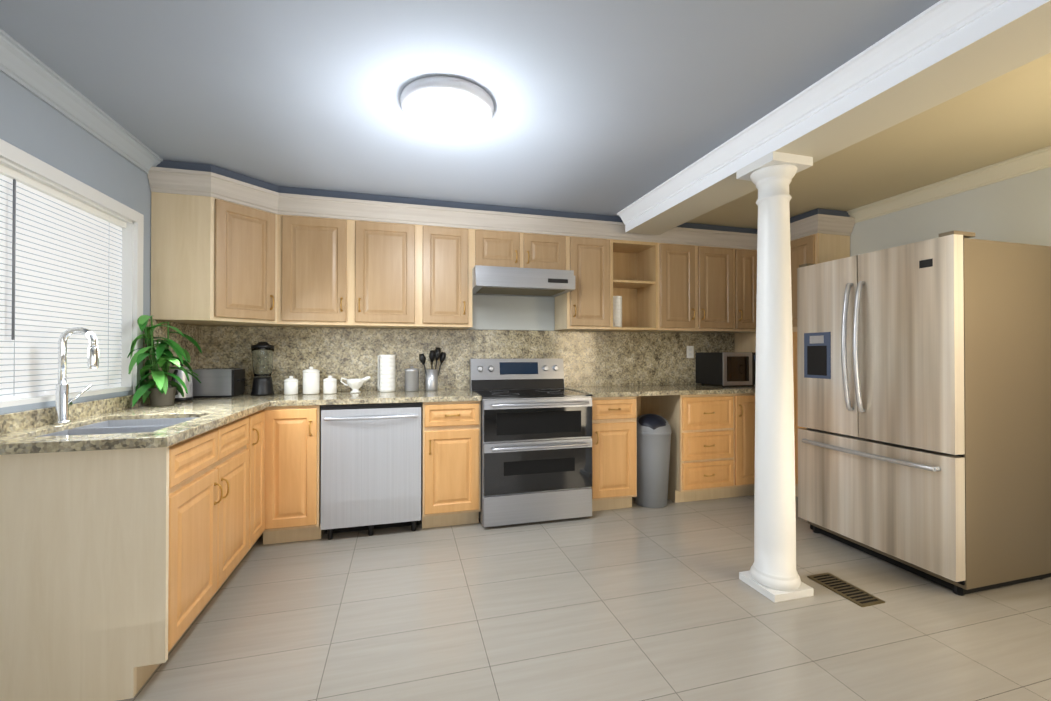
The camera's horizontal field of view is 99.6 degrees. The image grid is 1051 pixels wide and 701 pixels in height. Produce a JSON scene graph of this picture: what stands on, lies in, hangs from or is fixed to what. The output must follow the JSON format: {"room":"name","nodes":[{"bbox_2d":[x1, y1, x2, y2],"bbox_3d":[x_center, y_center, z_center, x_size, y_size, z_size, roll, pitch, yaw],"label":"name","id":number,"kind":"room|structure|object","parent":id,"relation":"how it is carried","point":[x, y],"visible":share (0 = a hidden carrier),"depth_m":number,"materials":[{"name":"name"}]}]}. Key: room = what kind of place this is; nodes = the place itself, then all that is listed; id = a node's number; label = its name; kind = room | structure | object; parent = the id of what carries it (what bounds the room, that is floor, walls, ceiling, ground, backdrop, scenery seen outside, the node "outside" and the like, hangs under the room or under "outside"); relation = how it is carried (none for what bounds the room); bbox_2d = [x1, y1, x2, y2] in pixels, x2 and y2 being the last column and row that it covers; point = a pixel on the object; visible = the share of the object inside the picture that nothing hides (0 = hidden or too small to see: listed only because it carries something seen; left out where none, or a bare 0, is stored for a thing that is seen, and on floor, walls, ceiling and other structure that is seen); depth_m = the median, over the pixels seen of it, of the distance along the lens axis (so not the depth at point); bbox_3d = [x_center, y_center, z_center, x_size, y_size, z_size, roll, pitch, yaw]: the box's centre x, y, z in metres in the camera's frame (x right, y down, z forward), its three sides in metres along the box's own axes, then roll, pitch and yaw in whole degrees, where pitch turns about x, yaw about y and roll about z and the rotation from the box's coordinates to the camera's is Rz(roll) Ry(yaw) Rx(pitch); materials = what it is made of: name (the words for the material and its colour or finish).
{"room":"kitchen","nodes":[
{"label":"kitchen","id":0,"kind":"room"},
{"bbox_2d":[0,71,150,413],"bbox_3d":[-1.641,0.036,0.354,0.120,2.330,5.800,0,0,-15],"label":"wall","id":1,"kind":"structure","parent":0,"point":[35,126],"depth_m":1.98,"materials":[{"name":"paint"}]},
{"bbox_2d":[0,139,143,407],"bbox_3d":[-2.081,-0.266,1.996,0.137,0.998,0.991,0,0,-15],"label":"window","id":2,"kind":"structure","parent":1,"relation":"in","point":[12,157],"depth_m":2.38,"materials":[{"name":"white wood"}]},
{"bbox_2d":[0,164,125,400],"bbox_3d":[-2.072,-0.251,1.999,0.048,0.906,0.843,0,0,-15],"label":"window blinds","id":3,"kind":"object","parent":2,"relation":"attached to","point":[60,263],"visible":0.88,"depth_m":1.93,"materials":[{"name":"white plastic"}]},
{"bbox_2d":[0,28,162,173],"bbox_3d":[-1.464,-1.082,0.091,0.075,0.094,5.178,0,0,-15],"label":"crown molding","id":4,"kind":"structure","parent":1,"relation":"attached to","point":[21,65],"depth_m":1.90,"materials":[{"name":"grey wood"}]},
{"bbox_2d":[197,325,681,332],"bbox_3d":[-0.008,0.062,3.871,5.130,2.330,0.120,0,0,-15],"label":"wall","id":5,"kind":"structure","parent":0,"point":[471,329],"depth_m":3.70,"materials":[{"name":"paint"}]},
{"bbox_2d":[147,168,278,326],"bbox_3d":[-1.979,-0.615,2.960,0.596,0.872,0.596,0,0,-15],"label":"upper cabinet","id":6,"kind":"object","parent":5,"relation":"attached to","point":[230,248],"depth_m":2.69,"materials":[{"name":"brown wood"}]},
{"bbox_2d":[279,192,350,327],"bbox_3d":[-1.499,-0.614,3.222,0.469,0.872,0.346,0,0,-15],"label":"upper cabinet","id":7,"kind":"object","parent":5,"relation":"attached to","point":[315,231],"depth_m":3.06,"materials":[{"name":"brown wood"}]},
{"bbox_2d":[351,200,422,328],"bbox_3d":[-1.048,-0.613,3.345,0.465,0.872,0.346,0,0,-15],"label":"upper cabinet","id":8,"kind":"object","parent":5,"relation":"attached to","point":[387,236],"depth_m":3.18,"materials":[{"name":"brown wood"}]},
{"bbox_2d":[419,204,474,328],"bbox_3d":[-0.633,-0.612,3.459,0.396,0.872,0.346,0,0,-15],"label":"upper cabinet","id":9,"kind":"object","parent":5,"relation":"attached to","point":[445,277],"depth_m":3.29,"materials":[{"name":"brown wood"}]},
{"bbox_2d":[469,265,574,330],"bbox_3d":[-0.053,-0.397,3.537,0.765,0.442,0.500,0,0,-15],"label":"range hood","id":10,"kind":"object","parent":5,"relation":"attached to","point":[509,298],"visible":0.85,"depth_m":3.67,"materials":[{"name":"silver metal"}]},
{"bbox_2d":[475,208,570,269],"bbox_3d":[-0.073,-0.832,3.614,0.765,0.429,0.346,0,0,-15],"label":"upper cabinet","id":11,"kind":"object","parent":5,"relation":"attached to","point":[502,239],"depth_m":3.44,"materials":[{"name":"brown wood"}]},
{"bbox_2d":[555,232,614,331],"bbox_3d":[0.489,-0.549,3.766,0.402,0.750,0.346,0,0,-15],"label":"upper cabinet","id":12,"kind":"object","parent":5,"relation":"attached to","point":[589,307],"depth_m":3.61,"materials":[{"name":"brown wood"}]},
{"bbox_2d":[613,296,621,326],"bbox_3d":[0.768,-0.329,3.817,0.123,0.270,0.110,0,0,-15],"label":"towel","id":13,"kind":"object","parent":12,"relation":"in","point":[617,311],"visible":0.54,"depth_m":3.77,"materials":[{"name":"white paper"}]},
{"bbox_2d":[687,346,693,357],"bbox_3d":[1.562,0.015,4.213,0.075,0.115,0.004,0,0,-15],"label":"electrical outlet plate","id":14,"kind":"object","parent":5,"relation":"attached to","point":[690,351],"depth_m":4.21,"materials":[{"name":"white plastic"}]},
{"bbox_2d":[635,228,756,335],"bbox_3d":[1.579,-0.607,4.065,1.059,0.872,0.346,0,0,-15],"label":"upper cabinet","id":15,"kind":"object","parent":5,"relation":"attached to","point":[688,280],"depth_m":3.89,"materials":[{"name":"brown wood"}]},
{"bbox_2d":[0,0,1050,228],"bbox_3d":[0.774,-1.174,1.025,5.130,0.100,6.040,0,0,-15],"label":"ceiling","id":16,"kind":"structure","parent":0,"point":[609,107],"depth_m":1.90,"materials":[{"name":"paint"}]},
{"bbox_2d":[400,76,493,136],"bbox_3d":[-0.352,-1.063,2.012,0.416,0.106,0.416,0,0,-15],"label":"ceiling light","id":17,"kind":"object","parent":16,"relation":"attached to","point":[445,106],"visible":1,"depth_m":1.90,"materials":[{"name":"grey"}]},
{"bbox_2d":[617,0,1050,234],"bbox_3d":[1.664,-1.048,1.046,0.453,0.149,5.368,0,0,-15],"label":"beam","id":18,"kind":"structure","parent":16,"relation":"attached to","point":[938,53],"depth_m":1.73,"materials":[{"name":"beige paint"}]},
{"bbox_2d":[118,495,1050,700],"bbox_3d":[0.774,1.256,1.008,5.130,0.100,6.040,0,0,-15],"label":"floor","id":19,"kind":"structure","parent":0,"point":[635,602],"depth_m":1.97,"materials":[{"name":"tile"}]},
{"bbox_2d":[144,409,264,564],"bbox_3d":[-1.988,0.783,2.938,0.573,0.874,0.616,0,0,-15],"label":"base cabinet","id":20,"kind":"object","parent":19,"relation":"on","point":[204,493],"depth_m":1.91,"materials":[{"name":"brown wood"}]},
{"bbox_2d":[263,405,324,544],"bbox_3d":[-1.545,0.784,3.050,0.335,0.874,0.636,0,0,-15],"label":"base cabinet","id":21,"kind":"object","parent":19,"relation":"on","point":[292,433],"depth_m":2.76,"materials":[{"name":"brown wood"}]},
{"bbox_2d":[0,319,754,454],"bbox_3d":[0.093,0.083,2.870,4.548,0.523,1.856,0,0,-15],"label":"countertop","id":22,"kind":"structure","parent":21,"relation":"on","point":[609,364],"depth_m":3.38,"materials":[{"name":"stone"}]},
{"bbox_2d":[53,327,98,423],"bbox_3d":[-1.879,0.102,1.876,0.148,0.400,0.106,0,0,-15],"label":"faucet","id":23,"kind":"object","parent":22,"relation":"on","point":[63,403],"visible":1,"depth_m":1.84,"materials":[{"name":"silver metal"}]},
{"bbox_2d":[37,417,197,436],"bbox_3d":[-1.661,0.415,1.850,0.417,0.185,0.552,0,0,-15],"label":"sink","id":24,"kind":"object","parent":22,"relation":"in","point":[127,426],"visible":0.02,"depth_m":1.90,"materials":[{"name":"silver metal"}]},
{"bbox_2d":[127,315,201,406],"bbox_3d":[-1.998,0.055,2.488,0.230,0.501,0.527,0,0,-15],"label":"plant","id":25,"kind":"object","parent":22,"relation":"on","point":[161,393],"visible":1,"depth_m":2.44,"materials":[{"name":"green plant"}]},
{"bbox_2d":[168,364,192,400],"bbox_3d":[-2.128,0.196,2.733,0.128,0.224,0.204,0,0,-15],"label":"kettle","id":26,"kind":"object","parent":22,"relation":"on","point":[189,384],"visible":0.42,"depth_m":2.70,"materials":[{"name":"silver metal"}]},
{"bbox_2d":[192,368,245,397],"bbox_3d":[-2.084,0.216,3.011,0.289,0.186,0.228,0,0,-15],"label":"toaster","id":27,"kind":"object","parent":22,"relation":"on","point":[221,382],"visible":0.96,"depth_m":2.92,"materials":[{"name":"silver metal"}]},
{"bbox_2d":[251,342,274,395],"bbox_3d":[-1.835,0.125,3.100,0.144,0.370,0.144,0,0,-15],"label":"blender","id":28,"kind":"object","parent":22,"relation":"on","point":[262,359],"visible":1,"depth_m":3.05,"materials":[{"name":"black plastic"}]},
{"bbox_2d":[284,376,297,394],"bbox_3d":[-1.661,0.245,3.147,0.092,0.131,0.092,0,0,-15],"label":"canister","id":29,"kind":"object","parent":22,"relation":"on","point":[290,385],"visible":1,"depth_m":3.11,"materials":[{"name":"white ceramic"}]},
{"bbox_2d":[302,367,319,394],"bbox_3d":[-1.536,0.213,3.182,0.112,0.196,0.112,0,0,-15],"label":"canister","id":30,"kind":"object","parent":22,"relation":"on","point":[311,380],"visible":1,"depth_m":3.14,"materials":[{"name":"white ceramic"}]},
{"bbox_2d":[323,375,336,393],"bbox_3d":[-1.415,0.245,3.215,0.092,0.131,0.092,0,0,-15],"label":"canister","id":31,"kind":"object","parent":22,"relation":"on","point":[329,384],"visible":1,"depth_m":3.18,"materials":[{"name":"white ceramic"}]},
{"bbox_2d":[340,376,370,392],"bbox_3d":[-1.258,0.251,3.289,0.214,0.121,0.126,0,0,-15],"label":"gravy boat","id":32,"kind":"object","parent":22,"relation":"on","point":[354,385],"visible":1,"depth_m":3.26,"materials":[{"name":"white ceramic"}]},
{"bbox_2d":[378,355,394,391],"bbox_3d":[-1.059,0.172,3.385,0.129,0.280,0.116,0,0,-15],"label":"paper towel","id":33,"kind":"object","parent":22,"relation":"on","point":[386,373],"visible":1,"depth_m":3.34,"materials":[{"name":"white paper"}]},
{"bbox_2d":[405,366,418,390],"bbox_3d":[-0.879,0.216,3.434,0.108,0.192,0.108,0,0,-15],"label":"metal canister","id":34,"kind":"object","parent":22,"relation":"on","point":[411,378],"visible":1,"depth_m":3.39,"materials":[{"name":"silver metal"}]},
{"bbox_2d":[419,347,445,390],"bbox_3d":[-0.730,0.143,3.490,0.210,0.339,0.134,0,0,-15],"label":"utensil holder","id":35,"kind":"object","parent":22,"relation":"on","point":[431,379],"visible":1,"depth_m":3.45,"materials":[{"name":"silver metal"}]},
{"bbox_2d":[696,352,755,386],"bbox_3d":[1.872,0.168,4.085,0.430,0.299,0.381,0,0,-15],"label":"microwave","id":36,"kind":"object","parent":22,"relation":"on","point":[723,369],"visible":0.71,"depth_m":3.91,"materials":[{"name":"black metal"}]},
{"bbox_2d":[321,402,421,539],"bbox_3d":[-1.065,0.786,3.140,0.624,0.870,0.622,0,0,-15],"label":"dishwasher","id":37,"kind":"object","parent":19,"relation":"on","point":[370,468],"visible":1,"depth_m":2.89,"materials":[{"name":"silver metal"}]},
{"bbox_2d":[421,401,480,528],"bbox_3d":[-0.579,0.786,3.314,0.391,0.874,0.636,0,0,-15],"label":"base cabinet","id":38,"kind":"object","parent":19,"relation":"on","point":[451,431],"depth_m":3.02,"materials":[{"name":"brown wood"}]},
{"bbox_2d":[470,358,591,526],"bbox_3d":[0.021,0.645,3.408,0.804,1.156,0.721,0,0,-15],"label":"range","id":39,"kind":"object","parent":19,"relation":"on","point":[536,441],"visible":0.98,"depth_m":3.13,"materials":[{"name":"silver metal"}]},
{"bbox_2d":[591,396,638,510],"bbox_3d":[0.584,0.788,3.633,0.390,0.874,0.636,0,0,-15],"label":"base cabinet","id":40,"kind":"object","parent":19,"relation":"on","point":[614,419],"depth_m":3.34,"materials":[{"name":"brown wood"}]},
{"bbox_2d":[635,414,671,507],"bbox_3d":[1.005,0.866,3.563,0.320,0.715,0.320,0,0,-15],"label":"trash can","id":41,"kind":"object","parent":19,"relation":"on","point":[654,431],"visible":0.9,"depth_m":3.44,"materials":[{"name":"grey plastic"}]},
{"bbox_2d":[639,393,754,502],"bbox_3d":[1.634,0.790,3.921,1.017,0.874,0.636,0,0,-15],"label":"base cabinet","id":42,"kind":"object","parent":19,"relation":"on","point":[712,450],"depth_m":3.58,"materials":[{"name":"brown wood"}]},
{"bbox_2d":[734,332,804,496],"bbox_3d":[2.316,0.528,3.959,0.351,1.400,0.926,0,0,-15],"label":"wall","id":43,"kind":"structure","parent":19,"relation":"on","point":[747,342],"depth_m":3.67,"materials":[{"name":"beige paint"}]},
{"bbox_2d":[736,151,813,602],"bbox_3d":[1.282,0.126,2.291,0.244,2.180,0.244,0,0,-15],"label":"column","id":44,"kind":"structure","parent":19,"relation":"on","point":[771,574],"depth_m":2.22,"materials":[{"name":"white paint"}]},
{"bbox_2d":[807,573,884,606],"bbox_3d":[1.621,1.212,2.259,0.145,0.006,0.295,0,0,-15],"label":"floor vent","id":45,"kind":"object","parent":19,"relation":"in","point":[850,592],"visible":1,"depth_m":2.24,"materials":[{"name":"brown metal"}]},
{"bbox_2d":[797,230,1050,595],"bbox_3d":[2.298,0.318,2.673,0.844,1.800,0.892,0,0,-15],"label":"refrigerator","id":46,"kind":"object","parent":19,"relation":"on","point":[924,401],"visible":1,"depth_m":2.31,"materials":[{"name":"silver metal"}]},
{"bbox_2d":[850,167,1050,256],"bbox_3d":[3.190,0.046,1.679,0.120,2.330,5.800,0,0,-15],"label":"wall","id":47,"kind":"structure","parent":0,"point":[1015,209],"depth_m":2.77,"materials":[{"name":"paint"}]},
{"bbox_2d":[790,216,854,331],"bbox_3d":[2.359,-0.609,3.809,0.351,0.872,0.599,0,0,-15],"label":"upper cabinet","id":48,"kind":"object","parent":47,"relation":"attached to","point":[813,239],"depth_m":3.53,"materials":[{"name":"brown wood"}]},
{"bbox_2d":[847,146,1050,222],"bbox_3d":[3.220,-1.074,1.204,0.075,0.094,4.848,0,0,-15],"label":"crown molding","id":49,"kind":"structure","parent":47,"relation":"attached to","point":[1039,159],"depth_m":2.83,"materials":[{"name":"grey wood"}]}
]}

